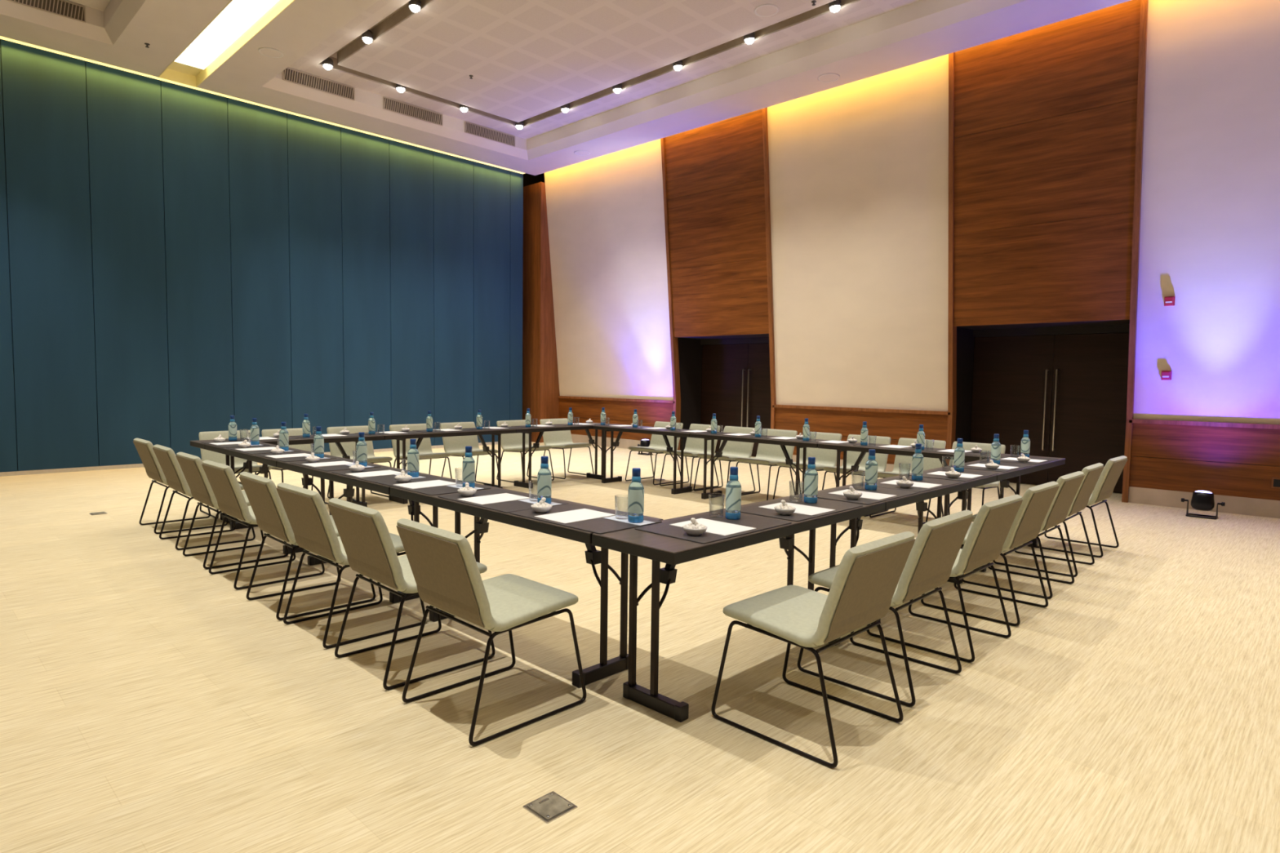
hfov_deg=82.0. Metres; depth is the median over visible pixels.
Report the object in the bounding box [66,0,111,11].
ceiling
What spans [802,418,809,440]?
water bottle
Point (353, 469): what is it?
bowl
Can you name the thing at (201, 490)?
chair
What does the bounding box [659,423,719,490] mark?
chair
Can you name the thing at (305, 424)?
water bottle
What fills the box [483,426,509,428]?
paper sheet
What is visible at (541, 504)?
mints
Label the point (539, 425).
paper sheet
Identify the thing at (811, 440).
desk pad
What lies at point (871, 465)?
water bottle
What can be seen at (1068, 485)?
chair
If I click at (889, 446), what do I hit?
paper sheet
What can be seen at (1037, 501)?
chair
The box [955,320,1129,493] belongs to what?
door
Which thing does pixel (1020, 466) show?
desk pad
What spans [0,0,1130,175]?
ceiling
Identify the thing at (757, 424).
water bottle
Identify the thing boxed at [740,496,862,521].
desk pad
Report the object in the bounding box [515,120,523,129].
ceiling spotlight
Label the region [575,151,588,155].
grille
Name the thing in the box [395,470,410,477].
mints
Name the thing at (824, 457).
chair
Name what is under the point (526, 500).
coaster
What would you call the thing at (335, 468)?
desk pad
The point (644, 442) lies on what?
stage light
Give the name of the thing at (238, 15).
diffuser
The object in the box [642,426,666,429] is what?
paper sheet
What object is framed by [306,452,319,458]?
mints
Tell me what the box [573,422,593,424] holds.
paper sheet
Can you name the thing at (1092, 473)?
chair
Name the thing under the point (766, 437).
desk pad
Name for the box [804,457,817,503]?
water bottle
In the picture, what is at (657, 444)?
chair
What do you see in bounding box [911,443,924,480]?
water bottle
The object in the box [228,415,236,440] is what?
water bottle
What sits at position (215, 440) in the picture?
bowl
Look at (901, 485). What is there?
bowl
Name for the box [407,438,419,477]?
water bottle
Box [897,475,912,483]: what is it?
mints
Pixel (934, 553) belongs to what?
chair
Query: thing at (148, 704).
floor
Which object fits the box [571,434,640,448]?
baseboard
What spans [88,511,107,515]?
outlet box
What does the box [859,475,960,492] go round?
desk pad
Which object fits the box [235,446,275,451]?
paper sheet
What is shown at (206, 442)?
desk pad
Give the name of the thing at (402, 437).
folding table
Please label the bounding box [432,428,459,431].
paper sheet
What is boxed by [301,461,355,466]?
paper sheet
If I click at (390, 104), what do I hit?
air vent
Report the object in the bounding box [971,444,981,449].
mints
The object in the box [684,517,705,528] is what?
mints
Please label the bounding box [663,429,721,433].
desk pad
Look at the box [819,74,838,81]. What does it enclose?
grille
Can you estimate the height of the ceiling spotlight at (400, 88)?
0.243 m
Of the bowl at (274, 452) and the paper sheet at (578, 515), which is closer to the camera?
the paper sheet at (578, 515)
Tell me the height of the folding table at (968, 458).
0.750 m
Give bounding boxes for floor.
[0,441,1279,852]
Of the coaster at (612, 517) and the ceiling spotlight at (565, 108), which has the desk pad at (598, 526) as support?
the coaster at (612, 517)
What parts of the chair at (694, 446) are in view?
leg, seat, backrest, leg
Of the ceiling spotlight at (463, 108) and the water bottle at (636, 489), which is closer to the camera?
the water bottle at (636, 489)
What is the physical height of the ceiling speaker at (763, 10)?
0.012 m
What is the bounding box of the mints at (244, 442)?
[239,440,249,444]
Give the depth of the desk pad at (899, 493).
4.08 m
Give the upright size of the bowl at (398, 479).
0.032 m
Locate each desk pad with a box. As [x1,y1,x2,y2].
[201,440,270,448]
[225,436,298,441]
[226,445,300,454]
[254,451,336,462]
[289,433,358,438]
[289,458,381,471]
[331,467,431,483]
[354,431,423,435]
[376,476,490,495]
[412,428,475,432]
[437,488,568,512]
[465,426,522,430]
[509,503,662,533]
[511,424,563,427]
[557,422,600,426]
[595,423,644,427]
[628,426,680,430]
[634,511,791,543]
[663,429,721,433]
[704,432,766,437]
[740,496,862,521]
[747,435,810,440]
[795,439,860,445]
[817,484,919,504]
[853,443,928,449]
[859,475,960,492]
[908,467,998,481]
[909,447,991,455]
[952,461,1031,471]
[986,455,1058,464]
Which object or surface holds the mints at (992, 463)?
on the bowl at (989, 467)
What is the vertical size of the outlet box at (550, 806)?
0.010 m
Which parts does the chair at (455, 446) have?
leg, backrest, seat, leg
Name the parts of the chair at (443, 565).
panel, backrest, leg, seat, leg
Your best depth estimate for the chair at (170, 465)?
5.81 m
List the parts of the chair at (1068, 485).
leg, leg, backrest, panel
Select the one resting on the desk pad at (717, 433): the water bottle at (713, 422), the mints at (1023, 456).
the water bottle at (713, 422)
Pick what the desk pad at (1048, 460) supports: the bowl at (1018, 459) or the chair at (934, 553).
the bowl at (1018, 459)
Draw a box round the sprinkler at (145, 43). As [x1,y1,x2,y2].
[144,42,150,48]
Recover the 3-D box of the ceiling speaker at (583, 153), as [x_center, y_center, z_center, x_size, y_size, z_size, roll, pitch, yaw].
[-1.073,-5.078,13.657,0.300,0.012,0.300,4,5,44]
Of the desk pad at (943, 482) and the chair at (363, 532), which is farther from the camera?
the desk pad at (943, 482)
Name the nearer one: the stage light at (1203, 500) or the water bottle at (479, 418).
the stage light at (1203, 500)
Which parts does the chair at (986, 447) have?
leg, backrest, seat, leg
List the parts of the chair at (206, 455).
leg, backrest, seat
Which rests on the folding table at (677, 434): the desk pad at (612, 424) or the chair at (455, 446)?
the desk pad at (612, 424)
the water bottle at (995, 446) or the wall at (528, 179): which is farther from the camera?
the wall at (528, 179)
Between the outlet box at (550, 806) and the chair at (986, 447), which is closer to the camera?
the outlet box at (550, 806)
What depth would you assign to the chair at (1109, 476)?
5.97 m
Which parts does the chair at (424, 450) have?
backrest, seat, leg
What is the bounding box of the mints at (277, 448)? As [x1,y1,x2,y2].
[271,445,284,450]
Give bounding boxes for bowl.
[213,438,226,442]
[237,444,251,448]
[270,449,284,454]
[305,457,319,462]
[339,431,350,434]
[348,466,364,471]
[394,475,412,482]
[457,488,476,496]
[530,504,552,513]
[682,524,707,535]
[773,506,795,515]
[843,491,862,499]
[847,440,857,443]
[896,481,913,488]
[945,472,961,478]
[970,448,982,453]
[984,464,999,469]
[1017,457,1030,462]
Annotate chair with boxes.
[133,438,228,533]
[152,444,255,550]
[175,452,288,568]
[199,430,271,519]
[201,460,324,590]
[239,471,375,620]
[261,427,328,504]
[275,482,426,648]
[326,426,392,497]
[328,497,495,689]
[389,423,452,478]
[396,518,586,746]
[440,422,497,486]
[496,419,554,483]
[539,418,594,479]
[625,421,683,484]
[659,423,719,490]
[693,426,755,493]
[711,531,915,768]
[734,428,797,500]
[773,431,841,498]
[797,510,973,706]
[822,434,890,516]
[866,494,1022,662]
[869,437,946,524]
[920,481,1058,626]
[925,441,1005,522]
[962,471,1084,599]
[992,462,1104,577]
[1025,455,1128,557]
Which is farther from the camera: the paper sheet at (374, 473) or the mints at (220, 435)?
the mints at (220, 435)
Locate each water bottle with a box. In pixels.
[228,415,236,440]
[250,417,259,444]
[279,422,288,451]
[302,413,310,437]
[313,426,324,457]
[355,431,367,466]
[368,412,375,434]
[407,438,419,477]
[426,410,432,431]
[462,445,475,488]
[476,409,482,429]
[525,408,531,426]
[537,456,551,503]
[568,407,573,425]
[600,407,605,425]
[627,467,644,523]
[632,408,638,427]
[670,411,675,430]
[711,413,716,433]
[724,466,741,519]
[755,415,761,437]
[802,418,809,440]
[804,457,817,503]
[860,421,867,445]
[864,448,877,490]
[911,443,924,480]
[916,424,924,449]
[953,438,964,471]
[990,434,1000,464]
[1020,430,1030,457]
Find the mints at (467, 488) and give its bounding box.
[458,482,475,491]
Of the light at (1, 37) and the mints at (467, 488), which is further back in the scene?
the light at (1, 37)
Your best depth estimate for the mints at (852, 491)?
3.92 m
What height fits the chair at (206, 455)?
0.795 m
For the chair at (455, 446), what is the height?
0.795 m
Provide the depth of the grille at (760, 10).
8.98 m
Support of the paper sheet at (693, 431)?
on the desk pad at (681, 430)
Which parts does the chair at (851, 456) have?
leg, seat, backrest, leg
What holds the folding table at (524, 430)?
on the floor
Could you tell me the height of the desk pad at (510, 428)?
0.004 m
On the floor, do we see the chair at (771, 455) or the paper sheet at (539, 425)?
the chair at (771, 455)
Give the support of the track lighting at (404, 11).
attached to the ceiling at (525, 59)
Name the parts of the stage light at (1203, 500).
yoke arm, frame, yoke arm, knob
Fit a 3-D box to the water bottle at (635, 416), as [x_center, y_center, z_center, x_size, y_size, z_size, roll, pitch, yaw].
[-0.060,-0.105,9.500,0.070,0.234,0.070,-3,5,-42]
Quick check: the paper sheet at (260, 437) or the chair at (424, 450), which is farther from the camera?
the chair at (424, 450)
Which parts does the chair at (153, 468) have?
panel, backrest, leg, leg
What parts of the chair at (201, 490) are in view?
panel, backrest, leg, seat, leg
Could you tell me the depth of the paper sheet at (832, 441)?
7.61 m
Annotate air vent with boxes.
[7,0,85,22]
[282,67,355,100]
[382,96,442,125]
[464,121,515,146]
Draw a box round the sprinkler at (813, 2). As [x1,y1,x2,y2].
[811,0,816,5]
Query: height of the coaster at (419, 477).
0.002 m
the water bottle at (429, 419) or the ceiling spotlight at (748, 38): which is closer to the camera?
the water bottle at (429, 419)
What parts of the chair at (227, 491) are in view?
panel, backrest, seat, leg, leg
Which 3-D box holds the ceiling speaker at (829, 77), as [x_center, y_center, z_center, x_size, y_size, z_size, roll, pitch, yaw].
[2.598,-4.801,10.127,0.300,0.012,0.300,4,5,44]
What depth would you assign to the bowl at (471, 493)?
3.82 m
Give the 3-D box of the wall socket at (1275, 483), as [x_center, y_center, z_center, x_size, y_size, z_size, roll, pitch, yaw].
[6.749,0.600,7.764,0.130,0.110,0.018,4,5,44]
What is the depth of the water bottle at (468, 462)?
4.08 m
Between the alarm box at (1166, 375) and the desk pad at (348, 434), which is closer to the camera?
the desk pad at (348, 434)
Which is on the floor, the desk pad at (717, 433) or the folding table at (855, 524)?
the folding table at (855, 524)
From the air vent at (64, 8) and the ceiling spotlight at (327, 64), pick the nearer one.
the air vent at (64, 8)
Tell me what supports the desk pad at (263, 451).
on the folding table at (306, 481)
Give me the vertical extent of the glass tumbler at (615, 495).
0.102 m
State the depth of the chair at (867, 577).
2.81 m
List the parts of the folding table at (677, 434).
leg, leg, leg, leg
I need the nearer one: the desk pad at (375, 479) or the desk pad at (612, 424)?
the desk pad at (375, 479)
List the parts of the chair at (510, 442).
leg, backrest, seat, leg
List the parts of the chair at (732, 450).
leg, seat, backrest, leg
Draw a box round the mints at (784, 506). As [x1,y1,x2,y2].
[775,499,794,509]
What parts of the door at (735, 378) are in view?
head frame, handle, handle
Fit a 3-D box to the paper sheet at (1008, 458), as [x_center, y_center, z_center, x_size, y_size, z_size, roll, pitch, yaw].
[3.171,0.276,6.080,0.216,0.002,0.300,-3,5,-45]
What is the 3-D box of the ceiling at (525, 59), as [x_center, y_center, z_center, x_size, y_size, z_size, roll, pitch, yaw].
[1.531,-4.987,7.249,14.920,0.020,4.820,4,5,44]
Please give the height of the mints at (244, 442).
0.052 m
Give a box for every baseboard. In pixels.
[0,441,497,476]
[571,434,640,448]
[791,454,893,471]
[1128,486,1279,518]
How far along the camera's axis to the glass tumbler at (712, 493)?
3.36 m
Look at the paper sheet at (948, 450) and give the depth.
6.77 m
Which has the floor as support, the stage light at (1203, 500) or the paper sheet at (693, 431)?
the stage light at (1203, 500)
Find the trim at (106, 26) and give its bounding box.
[0,0,145,44]
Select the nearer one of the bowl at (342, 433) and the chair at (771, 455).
the bowl at (342, 433)
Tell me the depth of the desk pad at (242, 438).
7.01 m
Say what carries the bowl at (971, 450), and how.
on the desk pad at (931, 450)
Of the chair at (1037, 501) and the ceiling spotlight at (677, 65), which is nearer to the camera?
the chair at (1037, 501)
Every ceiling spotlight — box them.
[322,57,333,70]
[361,29,373,44]
[395,83,405,92]
[408,0,421,12]
[459,103,468,111]
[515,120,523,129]
[560,102,569,112]
[612,83,622,93]
[672,59,683,71]
[743,31,755,44]
[828,0,841,12]
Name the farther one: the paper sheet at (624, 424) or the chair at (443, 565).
the paper sheet at (624, 424)
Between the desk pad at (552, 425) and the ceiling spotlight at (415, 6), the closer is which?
the ceiling spotlight at (415, 6)
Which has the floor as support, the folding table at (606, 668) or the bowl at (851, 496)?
the folding table at (606, 668)
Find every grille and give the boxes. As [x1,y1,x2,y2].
[260,48,281,57]
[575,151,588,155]
[755,5,777,15]
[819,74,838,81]
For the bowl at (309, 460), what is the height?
0.032 m
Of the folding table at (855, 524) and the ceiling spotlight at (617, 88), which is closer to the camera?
the folding table at (855, 524)
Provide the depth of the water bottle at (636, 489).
3.18 m
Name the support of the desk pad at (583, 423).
on the folding table at (524, 430)
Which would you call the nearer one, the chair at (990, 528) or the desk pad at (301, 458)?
the chair at (990, 528)
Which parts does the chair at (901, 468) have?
leg, seat, backrest, leg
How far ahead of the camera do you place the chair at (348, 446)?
8.29 m
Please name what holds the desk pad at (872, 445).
on the folding table at (968, 458)
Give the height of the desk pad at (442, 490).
0.004 m
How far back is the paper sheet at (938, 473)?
5.01 m
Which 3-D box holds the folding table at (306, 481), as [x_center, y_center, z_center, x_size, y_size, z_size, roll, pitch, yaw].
[-3.099,0.568,6.127,1.688,0.750,0.460,4,5,44]
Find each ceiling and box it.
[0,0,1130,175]
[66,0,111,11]
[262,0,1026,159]
[288,0,920,139]
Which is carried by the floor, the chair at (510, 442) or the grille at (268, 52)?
the chair at (510, 442)
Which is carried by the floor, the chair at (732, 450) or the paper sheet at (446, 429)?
the chair at (732, 450)
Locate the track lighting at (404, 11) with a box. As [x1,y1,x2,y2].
[319,0,855,125]
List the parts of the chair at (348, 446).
backrest, seat, leg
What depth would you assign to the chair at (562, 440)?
10.41 m
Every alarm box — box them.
[1160,370,1172,380]
[1164,296,1175,306]
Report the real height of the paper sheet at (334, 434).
0.002 m
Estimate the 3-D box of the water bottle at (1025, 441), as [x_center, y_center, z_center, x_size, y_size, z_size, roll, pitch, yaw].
[3.284,0.149,6.267,0.070,0.234,0.070,0,4,-16]
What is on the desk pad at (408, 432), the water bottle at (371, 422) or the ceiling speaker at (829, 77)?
the water bottle at (371, 422)
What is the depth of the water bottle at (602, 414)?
9.90 m
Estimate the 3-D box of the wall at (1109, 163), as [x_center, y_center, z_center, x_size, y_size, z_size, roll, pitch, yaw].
[4.622,-2.227,9.571,19.400,6.100,0.850,4,5,44]
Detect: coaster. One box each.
[394,473,425,479]
[447,484,484,489]
[519,498,561,505]
[603,515,655,525]
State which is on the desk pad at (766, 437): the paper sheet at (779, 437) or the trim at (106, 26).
the paper sheet at (779, 437)
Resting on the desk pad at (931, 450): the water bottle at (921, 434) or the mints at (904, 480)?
the water bottle at (921, 434)
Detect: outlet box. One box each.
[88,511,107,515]
[522,791,577,823]
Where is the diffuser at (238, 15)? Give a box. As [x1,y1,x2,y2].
[174,0,279,69]
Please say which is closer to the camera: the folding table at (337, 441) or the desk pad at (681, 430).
the folding table at (337, 441)
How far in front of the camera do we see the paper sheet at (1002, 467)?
5.54 m
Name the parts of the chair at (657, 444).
leg, seat, backrest, leg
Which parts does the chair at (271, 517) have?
panel, backrest, leg, seat, leg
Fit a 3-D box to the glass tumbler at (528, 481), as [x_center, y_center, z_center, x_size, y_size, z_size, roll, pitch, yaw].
[-0.527,0.325,3.719,0.073,0.102,0.073,4,5,44]
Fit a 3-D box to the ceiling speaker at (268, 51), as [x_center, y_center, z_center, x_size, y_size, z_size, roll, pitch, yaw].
[-4.804,-4.868,9.579,0.300,0.012,0.300,4,5,44]
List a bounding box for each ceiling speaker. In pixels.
[257,47,284,57]
[573,150,590,155]
[754,4,778,16]
[817,72,839,82]
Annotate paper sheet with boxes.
[209,441,250,444]
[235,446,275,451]
[244,436,279,439]
[264,453,311,457]
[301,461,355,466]
[315,433,346,436]
[345,470,401,477]
[377,431,406,433]
[394,480,459,488]
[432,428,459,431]
[457,493,530,504]
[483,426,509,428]
[530,424,551,426]
[533,508,615,524]
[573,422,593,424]
[608,424,631,426]
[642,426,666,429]
[669,518,756,536]
[681,430,706,432]
[724,433,751,435]
[759,502,835,515]
[768,436,796,439]
[817,440,848,443]
[827,488,896,500]
[880,444,911,448]
[880,480,941,488]
[926,471,982,478]
[937,448,971,452]
[966,463,1018,469]
[1000,457,1047,462]
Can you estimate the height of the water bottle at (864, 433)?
0.234 m
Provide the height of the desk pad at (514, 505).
0.004 m
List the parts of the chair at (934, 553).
leg, seat, leg, backrest, panel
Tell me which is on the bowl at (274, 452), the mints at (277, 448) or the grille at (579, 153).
the mints at (277, 448)
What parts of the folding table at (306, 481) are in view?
leg, leg, leg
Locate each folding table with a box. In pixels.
[190,433,384,523]
[204,441,336,554]
[276,457,455,603]
[384,428,515,503]
[390,480,662,688]
[509,422,611,488]
[591,493,885,722]
[592,425,692,494]
[689,433,817,498]
[817,443,1009,511]
[817,468,996,624]
[934,453,1065,572]
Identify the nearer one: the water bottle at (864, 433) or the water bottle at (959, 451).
the water bottle at (959, 451)
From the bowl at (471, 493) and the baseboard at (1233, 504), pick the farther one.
the baseboard at (1233, 504)
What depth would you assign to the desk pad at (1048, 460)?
6.05 m
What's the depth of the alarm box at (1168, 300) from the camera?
8.22 m
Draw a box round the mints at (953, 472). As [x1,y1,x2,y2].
[946,467,959,474]
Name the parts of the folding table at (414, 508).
leg, leg, leg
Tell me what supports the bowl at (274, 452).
on the desk pad at (301, 458)
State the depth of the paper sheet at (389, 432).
8.09 m
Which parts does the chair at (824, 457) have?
leg, seat, backrest, leg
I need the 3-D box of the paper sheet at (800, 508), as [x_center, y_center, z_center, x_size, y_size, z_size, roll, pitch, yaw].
[0.767,0.402,3.601,0.300,0.002,0.216,4,5,45]
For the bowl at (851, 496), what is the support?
on the desk pad at (899, 493)
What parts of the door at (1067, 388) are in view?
handle, head frame, handle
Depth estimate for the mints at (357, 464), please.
4.75 m
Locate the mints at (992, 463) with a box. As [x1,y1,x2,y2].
[986,459,998,465]
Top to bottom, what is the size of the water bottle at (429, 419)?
0.234 m
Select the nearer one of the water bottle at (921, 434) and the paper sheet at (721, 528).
the paper sheet at (721, 528)
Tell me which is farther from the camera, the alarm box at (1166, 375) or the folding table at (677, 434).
the folding table at (677, 434)
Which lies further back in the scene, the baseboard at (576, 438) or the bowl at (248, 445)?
the baseboard at (576, 438)
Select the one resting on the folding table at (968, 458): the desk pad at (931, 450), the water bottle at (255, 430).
the desk pad at (931, 450)
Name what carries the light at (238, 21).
attached to the ceiling at (169, 26)
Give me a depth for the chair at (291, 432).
7.91 m
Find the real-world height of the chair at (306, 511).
0.795 m
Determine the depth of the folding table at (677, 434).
9.08 m
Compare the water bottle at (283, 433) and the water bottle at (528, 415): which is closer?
the water bottle at (283, 433)
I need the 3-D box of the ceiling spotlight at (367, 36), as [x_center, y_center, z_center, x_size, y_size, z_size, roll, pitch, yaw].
[-3.655,-5.266,9.865,0.148,0.243,0.148,4,5,44]
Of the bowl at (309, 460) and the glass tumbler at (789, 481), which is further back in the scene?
the bowl at (309, 460)
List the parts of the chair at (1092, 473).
leg, leg, backrest, panel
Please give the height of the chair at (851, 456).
0.795 m
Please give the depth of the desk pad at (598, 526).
3.21 m
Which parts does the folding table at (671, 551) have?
leg, leg, leg, leg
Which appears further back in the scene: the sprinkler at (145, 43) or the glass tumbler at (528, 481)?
the sprinkler at (145, 43)
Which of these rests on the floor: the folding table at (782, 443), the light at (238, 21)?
the folding table at (782, 443)
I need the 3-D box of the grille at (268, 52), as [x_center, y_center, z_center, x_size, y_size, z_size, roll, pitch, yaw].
[-4.804,-4.865,9.579,0.250,0.005,0.250,4,5,44]
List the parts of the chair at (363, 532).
panel, backrest, leg, seat, leg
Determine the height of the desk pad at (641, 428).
0.004 m
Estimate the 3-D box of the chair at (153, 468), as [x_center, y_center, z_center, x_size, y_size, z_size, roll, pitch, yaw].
[-4.126,0.500,6.608,0.527,0.795,0.613,4,5,44]
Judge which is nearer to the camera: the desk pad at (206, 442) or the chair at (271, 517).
the chair at (271, 517)
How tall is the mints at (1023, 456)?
0.052 m
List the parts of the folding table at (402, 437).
leg, leg, leg, leg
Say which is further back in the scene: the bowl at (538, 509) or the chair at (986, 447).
the chair at (986, 447)
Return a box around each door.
[677,333,771,456]
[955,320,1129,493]
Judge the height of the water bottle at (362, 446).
0.234 m
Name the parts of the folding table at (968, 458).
leg, leg, leg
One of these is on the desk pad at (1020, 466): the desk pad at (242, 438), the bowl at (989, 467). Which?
the bowl at (989, 467)
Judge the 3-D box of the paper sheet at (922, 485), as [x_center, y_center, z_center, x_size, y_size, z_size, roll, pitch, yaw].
[1.672,0.354,4.534,0.300,0.002,0.216,4,5,43]
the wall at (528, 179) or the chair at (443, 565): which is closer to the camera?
the chair at (443, 565)
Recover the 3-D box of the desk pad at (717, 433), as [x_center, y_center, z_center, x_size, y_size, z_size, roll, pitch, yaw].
[1.100,0.095,8.504,0.620,0.004,0.380,4,5,44]
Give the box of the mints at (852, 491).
[844,485,861,494]
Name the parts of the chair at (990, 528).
leg, seat, leg, backrest, panel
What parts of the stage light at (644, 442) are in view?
frame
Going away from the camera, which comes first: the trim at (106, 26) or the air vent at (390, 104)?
the trim at (106, 26)
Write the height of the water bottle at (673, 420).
0.234 m
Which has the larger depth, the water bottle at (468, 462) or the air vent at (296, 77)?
the air vent at (296, 77)
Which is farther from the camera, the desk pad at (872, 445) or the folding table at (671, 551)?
the desk pad at (872, 445)
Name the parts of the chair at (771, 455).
leg, seat, backrest, leg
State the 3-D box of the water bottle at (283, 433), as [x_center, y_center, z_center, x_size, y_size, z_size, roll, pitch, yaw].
[-2.890,0.081,5.970,0.070,0.234,0.070,1,4,-3]
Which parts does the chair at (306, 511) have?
panel, backrest, leg, seat, leg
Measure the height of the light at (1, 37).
0.020 m
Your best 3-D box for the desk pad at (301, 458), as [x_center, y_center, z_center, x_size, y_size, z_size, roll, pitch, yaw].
[-2.632,0.229,5.616,0.620,0.004,0.380,4,5,44]
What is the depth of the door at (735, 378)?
13.68 m
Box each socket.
[1271,477,1279,488]
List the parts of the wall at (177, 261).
panel, panel, panel, panel, panel, panel, panel, panel, panel, panel, panel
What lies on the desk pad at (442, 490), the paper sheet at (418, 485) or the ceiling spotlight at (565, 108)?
the paper sheet at (418, 485)
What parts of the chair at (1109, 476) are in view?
leg, leg, backrest, panel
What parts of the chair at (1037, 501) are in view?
leg, seat, leg, backrest, panel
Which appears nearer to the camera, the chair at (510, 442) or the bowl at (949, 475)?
the bowl at (949, 475)
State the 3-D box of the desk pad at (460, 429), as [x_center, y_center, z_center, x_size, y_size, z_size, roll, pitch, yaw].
[-2.264,0.047,8.527,0.380,0.004,0.620,4,5,44]
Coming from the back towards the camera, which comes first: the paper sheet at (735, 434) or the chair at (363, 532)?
the paper sheet at (735, 434)
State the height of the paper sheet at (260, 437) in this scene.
0.002 m
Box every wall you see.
[0,38,523,472]
[522,0,1279,502]
[523,173,544,186]
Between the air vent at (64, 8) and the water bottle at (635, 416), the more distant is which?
the water bottle at (635, 416)
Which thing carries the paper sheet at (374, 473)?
on the desk pad at (375, 479)
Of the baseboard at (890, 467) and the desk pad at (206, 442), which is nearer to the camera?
the desk pad at (206, 442)
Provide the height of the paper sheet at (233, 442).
0.002 m
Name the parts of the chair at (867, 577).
leg, seat, leg, backrest, panel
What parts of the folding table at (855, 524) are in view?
leg, leg, leg, leg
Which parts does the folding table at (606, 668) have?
leg, leg, leg, leg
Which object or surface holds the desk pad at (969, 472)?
on the folding table at (855, 524)
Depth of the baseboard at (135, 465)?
10.22 m
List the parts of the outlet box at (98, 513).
lid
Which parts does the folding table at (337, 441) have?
leg, leg, leg, leg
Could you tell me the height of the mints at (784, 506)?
0.052 m
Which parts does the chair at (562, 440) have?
leg, backrest, seat, leg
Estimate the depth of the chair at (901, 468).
7.58 m
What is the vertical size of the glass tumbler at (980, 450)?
0.102 m
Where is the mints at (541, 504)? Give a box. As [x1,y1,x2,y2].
[532,497,551,506]
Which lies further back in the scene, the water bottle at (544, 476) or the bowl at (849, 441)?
the bowl at (849, 441)
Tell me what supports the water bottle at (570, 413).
on the desk pad at (583, 423)
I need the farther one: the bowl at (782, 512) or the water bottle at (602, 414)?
the water bottle at (602, 414)
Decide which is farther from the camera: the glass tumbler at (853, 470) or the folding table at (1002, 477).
the folding table at (1002, 477)
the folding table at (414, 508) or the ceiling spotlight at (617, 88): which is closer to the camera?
the folding table at (414, 508)
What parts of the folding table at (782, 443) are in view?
leg, leg, leg, leg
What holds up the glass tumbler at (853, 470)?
on the desk pad at (899, 493)
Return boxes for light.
[0,35,524,173]
[157,0,294,87]
[637,439,653,455]
[1181,490,1225,519]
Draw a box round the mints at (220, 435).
[213,434,225,439]
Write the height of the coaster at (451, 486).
0.002 m
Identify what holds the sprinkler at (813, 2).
attached to the ceiling at (525, 59)
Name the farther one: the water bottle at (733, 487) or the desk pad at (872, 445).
the desk pad at (872, 445)
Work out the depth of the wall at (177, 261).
11.29 m
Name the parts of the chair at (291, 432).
leg, backrest, leg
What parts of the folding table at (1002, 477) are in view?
leg, leg, leg, leg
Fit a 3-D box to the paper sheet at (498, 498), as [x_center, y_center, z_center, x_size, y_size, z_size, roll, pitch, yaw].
[-0.745,0.370,3.770,0.216,0.002,0.300,4,5,44]
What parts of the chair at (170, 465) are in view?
panel, backrest, leg, seat, leg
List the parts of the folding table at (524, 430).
leg, leg, leg, leg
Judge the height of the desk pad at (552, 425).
0.004 m
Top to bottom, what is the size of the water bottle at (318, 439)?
0.234 m
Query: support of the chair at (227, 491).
on the floor
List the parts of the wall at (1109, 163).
fabric panel, sill rail, edge trim, wood panel, wood panel, wood panel, edge trim, fabric panel, sill rail, edge trim, wood panel, wood panel, wood panel, wood panel, edge trim, sill rail, fabric panel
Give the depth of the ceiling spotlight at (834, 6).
8.82 m
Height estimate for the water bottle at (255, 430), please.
0.234 m
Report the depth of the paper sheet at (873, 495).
4.06 m
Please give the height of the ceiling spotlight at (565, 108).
0.243 m
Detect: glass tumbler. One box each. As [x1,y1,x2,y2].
[528,480,537,501]
[614,495,627,519]
[708,493,724,517]
[789,480,803,502]
[851,470,864,488]
[979,449,989,463]
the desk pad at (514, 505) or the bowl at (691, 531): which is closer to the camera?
the bowl at (691, 531)
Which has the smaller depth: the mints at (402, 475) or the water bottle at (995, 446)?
the mints at (402, 475)
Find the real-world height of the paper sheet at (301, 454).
0.002 m
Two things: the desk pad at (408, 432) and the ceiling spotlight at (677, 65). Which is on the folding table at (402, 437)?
the desk pad at (408, 432)
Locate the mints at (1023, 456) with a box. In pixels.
[1017,453,1029,458]
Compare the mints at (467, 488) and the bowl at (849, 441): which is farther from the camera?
the bowl at (849, 441)
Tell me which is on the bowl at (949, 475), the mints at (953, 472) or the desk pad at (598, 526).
the mints at (953, 472)
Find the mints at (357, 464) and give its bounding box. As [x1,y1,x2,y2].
[350,461,364,467]
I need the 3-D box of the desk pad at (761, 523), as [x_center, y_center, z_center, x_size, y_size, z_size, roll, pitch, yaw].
[0.325,0.427,3.169,0.380,0.004,0.620,4,5,44]

